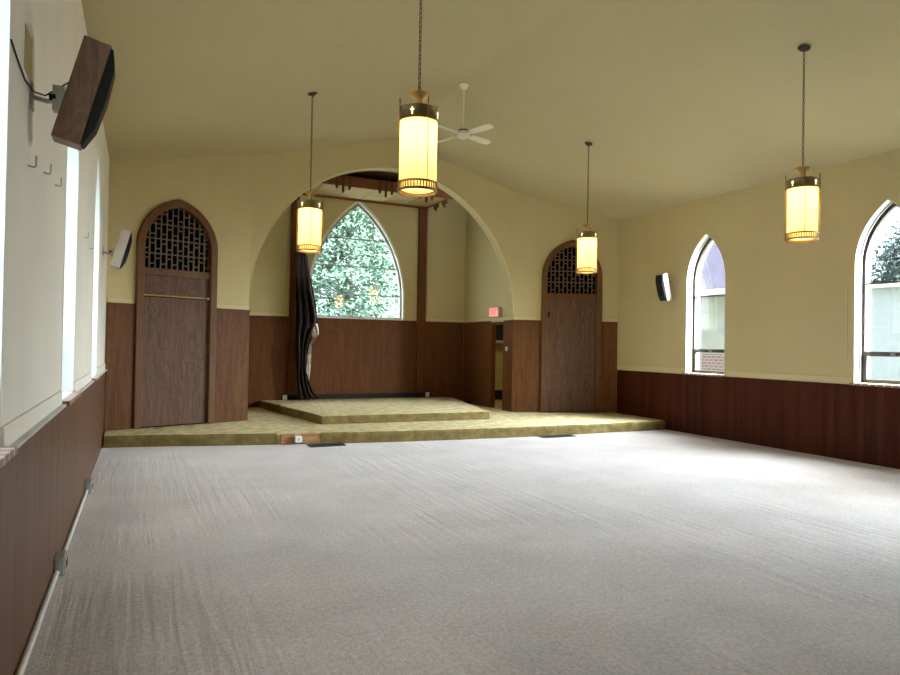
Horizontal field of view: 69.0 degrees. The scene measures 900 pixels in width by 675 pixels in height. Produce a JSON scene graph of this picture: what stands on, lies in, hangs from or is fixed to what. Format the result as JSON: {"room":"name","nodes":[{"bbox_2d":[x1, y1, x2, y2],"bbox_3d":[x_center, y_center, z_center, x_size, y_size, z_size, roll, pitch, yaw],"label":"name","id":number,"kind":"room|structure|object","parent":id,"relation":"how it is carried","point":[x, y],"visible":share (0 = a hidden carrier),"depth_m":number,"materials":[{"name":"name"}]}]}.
{"room":"house of worship","nodes":[
{"label":"house of worship","id":0,"kind":"room"},
{"bbox_2d":[0,0,108,431],"bbox_3d":[-1.617,-0.606,1.898,0.330,4.302,18.207,1,-1,-25],"label":"wall","id":1,"kind":"structure","parent":0,"point":[35,207],"depth_m":3.57,"materials":[{"name":"beige paint"}]},
{"bbox_2d":[0,0,10,411],"bbox_3d":[-1.607,-0.844,2.165,0.103,2.546,0.908,1,-1,-25],"label":"window reveal","id":2,"kind":"structure","parent":1,"relation":"in","point":[5,5],"depth_m":2.58,"materials":[{"name":"white paint"}]},
{"bbox_2d":[0,446,16,468],"bbox_3d":[-1.637,-0.825,2.151,0.280,2.575,0.960,1,-1,-25],"label":"window","id":3,"kind":"structure","parent":1,"relation":"in","point":[7,453],"depth_m":2.49,"materials":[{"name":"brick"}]},
{"bbox_2d":[24,23,32,82],"bbox_3d":[-1.946,-1.307,3.024,0.003,0.200,0.200,1,-1,-25],"label":"paint patch","id":4,"kind":"object","parent":1,"relation":"attached to","point":[28,41],"visible":1,"depth_m":3.01,"materials":[{"name":"beige paint"}]},
{"bbox_2d":[0,390,61,446],"bbox_3d":[-2.233,0.408,3.564,0.014,0.095,2.105,1,-1,-25],"label":"trim","id":5,"kind":"structure","parent":1,"relation":"attached to","point":[13,430],"depth_m":3.15,"materials":[{"name":"beige paint"}]},
{"bbox_2d":[27,156,36,167],"bbox_3d":[-1.964,-0.827,3.080,0.040,0.059,0.009,1,-1,-25],"label":"wall hook","id":6,"kind":"object","parent":1,"relation":"attached to","point":[35,166],"visible":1,"depth_m":3.08,"materials":[{"name":"metal"}]},
{"bbox_2d":[43,164,51,174],"bbox_3d":[-2.188,-0.915,3.561,0.040,0.059,0.009,1,-1,-25],"label":"wall hook","id":7,"kind":"object","parent":1,"relation":"attached to","point":[50,164],"visible":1,"depth_m":3.56,"materials":[{"name":"metal"}]},
{"bbox_2d":[0,373,104,674],"bbox_3d":[-1.453,1.006,1.876,0.014,1.085,17.640,1,-1,-25],"label":"wainscot","id":8,"kind":"structure","parent":1,"relation":"attached to","point":[42,487],"depth_m":3.56,"materials":[{"name":"brown wood"}]},
{"bbox_2d":[15,570,59,674],"bbox_3d":[-1.715,1.521,2.469,0.034,0.032,3.940,1,-1,-25],"label":"conduit","id":9,"kind":"object","parent":8,"relation":"attached to","point":[21,668],"visible":1,"depth_m":3.42,"materials":[{"name":"white metal"}]},
{"bbox_2d":[10,369,106,448],"bbox_3d":[-1.432,0.456,1.889,0.040,0.015,17.640,1,-1,-25],"label":"ledge","id":10,"kind":"object","parent":8,"relation":"on","point":[38,426],"visible":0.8,"depth_m":3.47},
{"bbox_2d":[54,550,67,575],"bbox_3d":[-2.576,1.494,4.341,0.068,0.121,0.170,1,-1,-25],"label":"outlet box","id":11,"kind":"object","parent":8,"relation":"attached to","point":[61,557],"visible":0.96,"depth_m":4.27,"materials":[{"name":"metal"}]},
{"bbox_2d":[63,490,87,549],"bbox_3d":[-3.143,1.534,5.505,0.034,0.032,2.350,1,-1,-25],"label":"conduit","id":12,"kind":"object","parent":8,"relation":"attached to","point":[69,537],"visible":0.71,"depth_m":5.38,"materials":[{"name":"white metal"}]},
{"bbox_2d":[85,478,92,493],"bbox_3d":[-3.655,1.504,6.635,0.068,0.121,0.170,1,-1,-25],"label":"outlet box","id":13,"kind":"object","parent":8,"relation":"attached to","point":[89,482],"visible":0.9,"depth_m":6.57,"materials":[{"name":"metal"}]},
{"bbox_2d":[10,35,114,150],"bbox_3d":[-1.724,-1.194,2.962,0.352,0.532,0.620,1,-1,-25],"label":"wall speaker","id":14,"kind":"object","parent":1,"relation":"attached to","point":[81,108],"visible":1,"depth_m":3.16,"materials":[{"name":"brown wood"}]},
{"bbox_2d":[80,49,114,148],"bbox_3d":[-1.735,-1.175,3.233,0.140,0.486,0.104,1,-1,-25],"label":"grille","id":15,"kind":"object","parent":14,"relation":"attached to","point":[97,66],"depth_m":3.18,"materials":[{"name":"black fabric"}]},
{"bbox_2d":[61,63,78,391],"bbox_3d":[-2.916,-0.833,4.948,0.103,2.546,0.908,1,-1,-25],"label":"window reveal","id":16,"kind":"structure","parent":1,"relation":"in","point":[72,155],"depth_m":5.35,"materials":[{"name":"white paint"}]},
{"bbox_2d":[62,392,80,405],"bbox_3d":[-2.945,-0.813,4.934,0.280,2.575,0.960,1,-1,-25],"label":"window sill","id":17,"kind":"structure","parent":1,"relation":"in","point":[73,396],"depth_m":4.83,"materials":[{"name":"wood"}]},
{"bbox_2d":[73,372,91,391],"bbox_3d":[-3.514,0.419,6.288,0.014,0.095,1.975,1,-1,-25],"label":"trim","id":18,"kind":"structure","parent":1,"relation":"attached to","point":[80,383],"depth_m":6.06,"materials":[{"name":"beige paint"}]},
{"bbox_2d":[91,158,99,374],"bbox_3d":[-4.169,-0.822,7.613,0.103,2.546,0.908,1,-1,-25],"label":"window reveal","id":19,"kind":"structure","parent":1,"relation":"in","point":[97,191],"depth_m":8.02,"materials":[{"name":"white paint"}]},
{"bbox_2d":[92,375,100,381],"bbox_3d":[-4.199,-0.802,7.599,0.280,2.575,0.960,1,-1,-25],"label":"window sill","id":20,"kind":"structure","parent":1,"relation":"in","point":[95,378],"depth_m":7.43,"materials":[{"name":"wood"}]},
{"bbox_2d":[96,363,104,374],"bbox_3d":[-4.771,0.430,8.960,0.014,0.095,1.990,1,-1,-25],"label":"trim","id":21,"kind":"structure","parent":1,"relation":"attached to","point":[101,368],"depth_m":8.69,"materials":[{"name":"beige paint"}]},
{"bbox_2d":[102,229,131,268],"bbox_3d":[-4.487,-1.206,8.838,0.352,0.532,0.336,1,-1,-25],"label":"wall speaker","id":22,"kind":"object","parent":1,"relation":"attached to","point":[120,253],"visible":1,"depth_m":8.86,"materials":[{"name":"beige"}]},
{"bbox_2d":[120,233,131,268],"bbox_3d":[-4.426,-1.188,8.957,0.140,0.486,0.154,1,-1,-25],"label":"grille","id":23,"kind":"object","parent":22,"relation":"attached to","point":[125,238],"depth_m":8.88,"materials":[{"name":"black fabric"}]},
{"bbox_2d":[249,195,465,399],"bbox_3d":[-2.154,-0.855,14.959,5.815,5.100,0.300,1,-1,-25],"label":"wall","id":24,"kind":"structure","parent":0,"point":[446,227],"depth_m":15.35,"materials":[{"name":"beige paint"}]},
{"bbox_2d":[248,315,288,406],"bbox_3d":[-4.012,0.507,13.892,1.142,1.937,0.040,1,-1,-25],"label":"wainscot","id":25,"kind":"structure","parent":24,"relation":"attached to","point":[268,335],"depth_m":13.95,"materials":[{"name":"brown wood"}]},
{"bbox_2d":[250,312,288,316],"bbox_3d":[-4.000,-0.494,13.916,1.142,0.060,0.014,1,-1,-25],"label":"trim","id":26,"kind":"structure","parent":24,"relation":"attached to","point":[251,313],"depth_m":13.98,"materials":[{"name":"beige paint"}]},
{"bbox_2d":[286,229,287,303],"bbox_3d":[-3.524,-1.423,14.145,0.014,1.830,0.012,1,-1,-25],"label":"trim","id":27,"kind":"structure","parent":24,"relation":"attached to","point":[287,229],"depth_m":14.13,"materials":[{"name":"beige paint"}]},
{"bbox_2d":[287,196,299,394],"bbox_3d":[-3.374,-0.933,14.152,0.173,4.335,0.077,1,-1,-25],"label":"wooden post","id":28,"kind":"object","parent":24,"relation":"attached to","point":[292,371],"visible":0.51,"depth_m":14.11,"materials":[{"name":"brown wood"}]},
{"bbox_2d":[295,234,318,399],"bbox_3d":[-3.031,-0.469,13.994,0.561,3.590,0.294,1,-1,-7],"label":"curtain","id":29,"kind":"object","parent":28,"relation":"hanging from","point":[306,327],"visible":0.91,"depth_m":13.95,"materials":[{"name":"black fabric"}]},
{"bbox_2d":[287,392,424,399],"bbox_3d":[-2.048,1.321,14.800,3.258,0.110,0.038,1,-1,-25],"label":"baseboard","id":30,"kind":"structure","parent":24,"relation":"attached to","point":[362,395],"depth_m":14.83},
{"bbox_2d":[296,318,416,394],"bbox_3d":[-2.070,0.424,14.805,2.800,1.682,0.040,1,-1,-25],"label":"wainscot","id":31,"kind":"structure","parent":24,"relation":"attached to","point":[349,356],"depth_m":14.85,"materials":[{"name":"brown wood"}]},
{"bbox_2d":[310,201,404,320],"bbox_3d":[-2.103,-1.765,14.876,2.270,2.720,0.140,1,-1,-25],"label":"window","id":32,"kind":"structure","parent":24,"relation":"in","point":[360,205],"depth_m":15.00,"materials":[{"name":"white paint"}]},
{"bbox_2d":[302,175,453,211],"bbox_3d":[-1.729,-3.142,14.337,3.500,0.367,1.195,1,-1,-25],"label":"canopy","id":33,"kind":"object","parent":24,"relation":"attached to","point":[342,187],"visible":0.76,"depth_m":14.26,"materials":[{"name":"brown wood"}]},
{"bbox_2d":[415,208,427,392],"bbox_3d":[-0.670,-0.871,15.423,0.205,4.335,0.077,1,-1,-25],"label":"wooden post","id":34,"kind":"object","parent":24,"relation":"attached to","point":[423,213],"visible":1,"depth_m":15.38,"materials":[{"name":"brown wood"}]},
{"bbox_2d":[427,210,429,318],"bbox_3d":[-0.514,-1.729,15.562,0.014,2.580,0.012,1,-1,-25],"label":"trim","id":35,"kind":"structure","parent":24,"relation":"attached to","point":[429,210],"depth_m":15.56,"materials":[{"name":"beige paint"}]},
{"bbox_2d":[424,321,463,399],"bbox_3d":[-0.152,0.596,15.707,1.035,1.937,0.040,1,-1,-25],"label":"wainscot","id":36,"kind":"structure","parent":24,"relation":"attached to","point":[443,340],"depth_m":15.71,"materials":[{"name":"brown wood"}]},
{"bbox_2d":[426,319,463,321],"bbox_3d":[-0.140,-0.406,15.731,1.035,0.060,0.014,1,-1,-25],"label":"trim","id":37,"kind":"structure","parent":24,"relation":"attached to","point":[433,320],"depth_m":15.71,"materials":[{"name":"beige paint"}]},
{"bbox_2d":[104,140,618,434],"bbox_3d":[-1.014,-1.080,12.444,9.884,5.528,1.063,1,-1,-25],"label":"wall","id":38,"kind":"structure","parent":0,"point":[241,197],"depth_m":11.79,"materials":[{"name":"beige paint"}]},
{"bbox_2d":[104,302,134,430],"bbox_3d":[-5.047,0.442,10.012,0.397,1.937,0.040,2,-1,-45],"label":"wainscot","id":39,"kind":"structure","parent":38,"relation":"attached to","point":[120,316],"depth_m":10.01,"materials":[{"name":"brown wood"}]},
{"bbox_2d":[108,298,134,303],"bbox_3d":[-5.033,-0.559,10.040,0.379,0.060,0.014,2,-1,-45],"label":"trim","id":40,"kind":"structure","parent":38,"relation":"attached to","point":[109,299],"depth_m":10.03,"materials":[{"name":"beige paint"}]},
{"bbox_2d":[132,200,217,428],"bbox_3d":[-4.487,-0.317,10.685,1.296,3.840,0.275,2,-1,-45],"label":"door","id":41,"kind":"structure","parent":38,"relation":"in","point":[177,247],"depth_m":10.65,"materials":[{"name":"brown wood"}]},
{"bbox_2d":[217,241,218,304],"bbox_3d":[-3.942,-1.092,11.129,0.014,1.080,0.012,2,-1,-45],"label":"trim","id":42,"kind":"structure","parent":38,"relation":"attached to","point":[218,241],"depth_m":11.13,"materials":[{"name":"beige paint"}]},
{"bbox_2d":[214,308,249,422],"bbox_3d":[-3.760,0.480,11.298,0.623,1.937,0.040,2,-1,-45],"label":"wainscot","id":43,"kind":"structure","parent":38,"relation":"attached to","point":[232,325],"depth_m":11.29,"materials":[{"name":"brown wood"}]},
{"bbox_2d":[217,305,248,309],"bbox_3d":[-3.754,-0.522,11.317,0.605,0.060,0.014,2,-1,-45],"label":"trim","id":44,"kind":"structure","parent":38,"relation":"attached to","point":[218,306],"depth_m":11.31,"materials":[{"name":"beige paint"}]},
{"bbox_2d":[248,167,513,312],"bbox_3d":[-1.081,-1.931,12.729,5.429,2.715,0.034,1,-1,-25],"label":"bead","id":45,"kind":"object","parent":38,"relation":"attached to","point":[368,167],"visible":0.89,"depth_m":13.12,"materials":[{"name":"beige paint"}]},
{"bbox_2d":[511,320,540,411],"bbox_3d":[1.614,0.603,13.850,0.598,1.937,0.040,1,-1,-4],"label":"wainscot","id":46,"kind":"structure","parent":38,"relation":"attached to","point":[526,351],"depth_m":13.85,"materials":[{"name":"brown wood"}]},
{"bbox_2d":[514,317,540,319],"bbox_3d":[1.633,-0.398,13.875,0.580,0.060,0.014,1,-1,-4],"label":"trim","id":47,"kind":"structure","parent":38,"relation":"attached to","point":[515,318],"depth_m":13.87,"materials":[{"name":"beige paint"}]},
{"bbox_2d":[540,240,601,412],"bbox_3d":[2.570,-0.155,14.008,1.296,3.840,0.275,1,-1,-4],"label":"door","id":48,"kind":"structure","parent":38,"relation":"in","point":[571,302],"depth_m":13.94,"materials":[{"name":"brown wood"}]},
{"bbox_2d":[603,285,603,318],"bbox_3d":[3.282,-0.758,13.996,0.014,0.730,0.012,1,-1,-4],"label":"trim","id":49,"kind":"structure","parent":38,"relation":"attached to","point":[603,285],"depth_m":13.99,"materials":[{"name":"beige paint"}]},
{"bbox_2d":[600,322,617,412],"bbox_3d":[3.388,0.635,13.975,0.351,1.937,0.040,1,-1,-4],"label":"wainscot","id":50,"kind":"structure","parent":38,"relation":"attached to","point":[609,329],"depth_m":13.97,"materials":[{"name":"brown wood"}]},
{"bbox_2d":[602,319,616,321],"bbox_3d":[3.398,-0.366,13.999,0.327,0.060,0.014,1,-1,-4],"label":"trim","id":51,"kind":"structure","parent":38,"relation":"attached to","point":[603,320],"depth_m":13.99,"materials":[{"name":"beige paint"}]},
{"bbox_2d":[344,171,397,181],"bbox_3d":[-1.663,-3.458,14.040,5.815,0.100,2.400,1,-1,-25],"label":"ceiling","id":52,"kind":"structure","parent":0,"point":[377,175],"depth_m":13.78,"materials":[{"name":"brown wood"}]},
{"bbox_2d":[24,430,899,674],"bbox_3d":[2.739,1.710,4.320,10.309,0.120,18.900,1,-1,-25],"label":"floor","id":53,"kind":"structure","parent":0,"point":[652,552],"depth_m":4.73,"materials":[{"name":"beige carpet"}]},
{"bbox_2d":[307,443,345,447],"bbox_3d":[-1.875,1.633,9.947,0.540,0.011,0.250,1,-1,-25],"label":"floor vent","id":54,"kind":"object","parent":53,"relation":"in","point":[325,444],"visible":1,"depth_m":9.93,"materials":[{"name":"grey metal"}]},
{"bbox_2d":[103,404,665,447],"bbox_3d":[-1.172,1.596,12.641,9.634,0.176,4.653,1,-1,-25],"label":"stage platform","id":55,"kind":"object","parent":53,"relation":"on","point":[263,426],"visible":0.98,"depth_m":10.81,"materials":[{"name":"beige carpet"}]},
{"bbox_2d":[295,435,301,442],"bbox_3d":[-2.308,1.547,9.980,0.100,0.100,0.071,1,-1,-25],"label":"outlet","id":56,"kind":"object","parent":55,"relation":"attached to","point":[298,439],"visible":1,"depth_m":9.95,"materials":[{"name":"white plastic"}]},
{"bbox_2d":[260,397,489,423],"bbox_3d":[-1.294,1.441,13.234,4.439,0.143,3.406,1,-1,-25],"label":"dais","id":57,"kind":"object","parent":55,"relation":"on","point":[363,410],"visible":1,"depth_m":12.34,"materials":[{"name":"beige carpet"}]},
{"bbox_2d":[537,434,575,437],"bbox_3d":[1.855,1.715,11.391,0.680,0.011,0.230,1,-1,-25],"label":"floor vent","id":58,"kind":"object","parent":53,"relation":"in","point":[564,435],"visible":1,"depth_m":11.36,"materials":[{"name":"grey metal"}]},
{"bbox_2d":[464,210,507,322],"bbox_3d":[0.847,-0.802,15.044,0.090,5.100,2.100,1,-1,-25],"label":"wall","id":59,"kind":"structure","parent":0,"point":[485,288],"depth_m":15.24,"materials":[{"name":"beige paint"}]},
{"bbox_2d":[463,321,490,406],"bbox_3d":[0.604,0.604,15.344,0.036,1.937,1.340,1,-1,-25],"label":"wainscot","id":60,"kind":"structure","parent":59,"relation":"attached to","point":[476,343],"depth_m":15.30,"materials":[{"name":"brown wood"}]},
{"bbox_2d":[464,317,512,322],"bbox_3d":[0.840,-0.399,14.918,0.014,0.060,2.280,1,-1,-25],"label":"trim","id":61,"kind":"structure","parent":59,"relation":"attached to","point":[505,318],"depth_m":14.75,"materials":[{"name":"beige paint"}]},
{"bbox_2d":[489,307,501,317],"bbox_3d":[0.998,-0.556,14.485,0.100,0.220,0.420,1,-1,-25],"label":"exit sign","id":62,"kind":"object","parent":59,"relation":"attached to","point":[494,312],"visible":1,"depth_m":14.38,"materials":[{"name":"red plastic"}]},
{"bbox_2d":[489,322,504,409],"bbox_3d":[1.075,0.615,14.463,0.112,1.910,0.645,1,-1,-25],"label":"door","id":63,"kind":"structure","parent":59,"relation":"in","point":[492,324],"depth_m":14.68,"materials":[{"name":"brown wood"}]},
{"bbox_2d":[503,320,512,411],"bbox_3d":[1.238,0.599,13.996,0.036,1.937,0.340,1,-1,-25],"label":"wainscot","id":64,"kind":"structure","parent":59,"relation":"attached to","point":[508,338],"depth_m":13.98,"materials":[{"name":"brown wood"}]},
{"bbox_2d":[81,0,899,219],"bbox_3d":[2.808,-3.267,4.417,10.609,1.463,18.980,1,-1,-25],"label":"ceiling","id":65,"kind":"structure","parent":0,"point":[677,102],"depth_m":8.46,"materials":[{"name":"beige paint"}]},
{"bbox_2d":[296,92,322,252],"bbox_3d":[-1.890,-2.251,8.900,0.329,2.172,0.329,1,-1,33],"label":"pendant lantern","id":66,"kind":"object","parent":65,"relation":"hanging from","point":[309,218],"visible":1,"depth_m":8.78,"materials":[{"name":"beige glass"}]},
{"bbox_2d":[397,0,438,196],"bbox_3d":[-0.246,-2.266,5.347,0.329,2.172,0.329,1,-1,3],"label":"pendant lantern","id":67,"kind":"object","parent":65,"relation":"hanging from","point":[418,121],"visible":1,"depth_m":5.21,"materials":[{"name":"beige glass"}]},
{"bbox_2d":[437,83,493,144],"bbox_3d":[0.207,-3.442,10.002,0.890,0.825,0.890,1,-1,0],"label":"ceiling fan","id":68,"kind":"object","parent":65,"relation":"hanging from","point":[462,133],"visible":1,"depth_m":9.95,"materials":[{"name":"white metal"}]},
{"bbox_2d":[576,142,597,273],"bbox_3d":[2.286,-2.155,10.875,0.329,2.172,0.329,1,-1,22],"label":"pendant lantern","id":69,"kind":"object","parent":65,"relation":"hanging from","point":[587,239],"visible":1,"depth_m":10.75,"materials":[{"name":"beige glass"}]},
{"bbox_2d":[785,44,820,242],"bbox_3d":[3.940,-2.170,7.310,0.329,2.172,0.329,1,-1,-19],"label":"pendant lantern","id":70,"kind":"object","parent":65,"relation":"hanging from","point":[802,191],"visible":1,"depth_m":7.20,"materials":[{"name":"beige glass"}]},
{"bbox_2d":[495,400,501,409],"bbox_3d":[1.671,1.737,16.217,2.505,0.120,3.460,1,-1,-25],"label":"floor","id":71,"kind":"structure","parent":0,"point":[498,403],"depth_m":16.33,"materials":[{"name":"gold carpet"}]},
{"bbox_2d":[495,343,502,389],"bbox_3d":[1.696,0.302,16.235,2.505,2.850,3.460,1,-1,-25],"label":"wall","id":72,"kind":"structure","parent":0,"point":[499,346],"depth_m":17.86,"materials":[{"name":"paint"}]},
{"bbox_2d":[495,390,501,399],"bbox_3d":[0.985,1.553,17.685,2.305,0.260,0.020,1,-1,-25],"label":"baseboard","id":73,"kind":"structure","parent":72,"relation":"attached to","point":[498,393],"depth_m":17.83,"materials":[{"name":"black"}]},
{"bbox_2d":[496,325,502,342],"bbox_3d":[1.127,-0.187,17.533,2.150,0.660,0.430,1,-1,-25],"label":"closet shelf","id":74,"kind":"object","parent":72,"relation":"attached to","point":[499,328],"visible":0.02,"depth_m":17.41,"materials":[{"name":"grey wood"}]},
{"bbox_2d":[617,149,899,384],"bbox_3d":[7.466,-0.398,6.169,0.330,4.302,18.207,1,-1,-25],"label":"wall","id":75,"kind":"structure","parent":0,"point":[785,307],"depth_m":10.78,"materials":[{"name":"beige paint"}]},
{"bbox_2d":[617,365,683,372],"bbox_3d":[3.981,0.631,13.128,0.012,0.095,1.895,1,-1,-25],"label":"trim","id":76,"kind":"structure","parent":75,"relation":"attached to","point":[619,367],"depth_m":13.05,"materials":[{"name":"beige paint"}]},
{"bbox_2d":[655,273,672,300],"bbox_3d":[4.073,-0.958,12.625,0.336,0.533,0.395,1,-1,-25],"label":"wall speaker","id":77,"kind":"object","parent":75,"relation":"attached to","point":[664,291],"visible":1,"depth_m":12.44,"materials":[{"name":"black plastic"}]},
{"bbox_2d":[655,275,666,300],"bbox_3d":[4.028,-0.945,12.491,0.140,0.486,0.174,1,-1,-25],"label":"grille","id":78,"kind":"object","parent":77,"relation":"attached to","point":[661,280],"depth_m":12.43,"materials":[{"name":"black fabric"}]},
{"bbox_2d":[682,236,725,376],"bbox_3d":[4.690,-0.597,11.883,0.280,2.575,0.960,1,-1,-25],"label":"window","id":79,"kind":"structure","parent":75,"relation":"in","point":[694,351],"depth_m":12.26,"materials":[{"name":"wood"}]},
{"bbox_2d":[685,233,725,374],"bbox_3d":[4.660,-0.618,11.870,0.103,2.546,0.908,1,-1,-25],"label":"window reveal","id":80,"kind":"structure","parent":75,"relation":"in","point":[692,260],"depth_m":12.25,"materials":[{"name":"white paint"}]},
{"bbox_2d":[617,370,899,468],"bbox_3d":[7.318,1.204,6.001,0.014,1.090,17.640,1,-1,-25],"label":"wainscot","id":81,"kind":"structure","parent":75,"relation":"attached to","point":[855,423],"depth_m":10.45,"materials":[{"name":"brown wood"}]},
{"bbox_2d":[726,371,850,383],"bbox_3d":[5.271,0.620,10.386,0.012,0.095,2.225,1,-1,-25],"label":"trim","id":82,"kind":"structure","parent":75,"relation":"attached to","point":[815,378],"depth_m":10.24,"materials":[{"name":"beige paint"}]},
{"bbox_2d":[845,285,847,376],"bbox_3d":[5.724,-0.096,9.456,0.012,1.320,0.020,1,-1,-25],"label":"trim","id":83,"kind":"structure","parent":75,"relation":"attached to","point":[846,285],"depth_m":9.45,"materials":[{"name":"beige paint"}]},
{"bbox_2d":[849,202,899,387],"bbox_3d":[6.049,-0.609,8.992,0.280,2.575,0.960,1,-1,-25],"label":"window","id":84,"kind":"structure","parent":75,"relation":"in","point":[864,356],"depth_m":9.38,"materials":[{"name":"metal"}]},
{"bbox_2d":[853,199,899,382],"bbox_3d":[6.020,-0.630,8.979,0.103,2.546,0.908,1,-1,-25],"label":"window reveal","id":85,"kind":"structure","parent":75,"relation":"in","point":[884,204],"depth_m":9.36,"materials":[{"name":"white paint"}]},
{"label":"outside","id":86,"kind":"structure","parent":0,"visible":0},
{"bbox_3d":[4.756,2.269,13.279,100.000,0.250,100.000,1,-1,-25],"label":"ground","id":87,"kind":"structure","parent":86,"visible":0},
{"bbox_2d":[312,207,397,317],"bbox_3d":[-3.560,-2.882,22.231,7.260,10.039,7.390,2,-1,-44],"label":"tree","id":88,"kind":"object","parent":87,"relation":"on","point":[364,255],"visible":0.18,"depth_m":20.83,"materials":[{"name":"green plant"}]},
{"bbox_2d":[699,242,724,370],"bbox_3d":[7.827,-0.905,26.671,5.980,6.530,14.200,1,-1,-25],"label":"house","id":89,"kind":"structure","parent":87,"relation":"on","point":[712,278],"depth_m":20.38,"materials":[{"name":"brick"}]},
{"bbox_2d":[869,283,899,380],"bbox_3d":[11.590,0.551,15.284,4.400,3.470,6.200,1,-1,-25],"label":"shed","id":90,"kind":"object","parent":87,"relation":"on","point":[884,299],"visible":0.24,"depth_m":14.62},
{"bbox_2d":[869,221,899,282],"bbox_3d":[16.148,-0.838,22.357,4.477,6.806,4.376,1,-1,-1],"label":"tree","id":91,"kind":"object","parent":87,"relation":"on","point":[890,257],"visible":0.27,"depth_m":22.62,"materials":[{"name":"green plant"}]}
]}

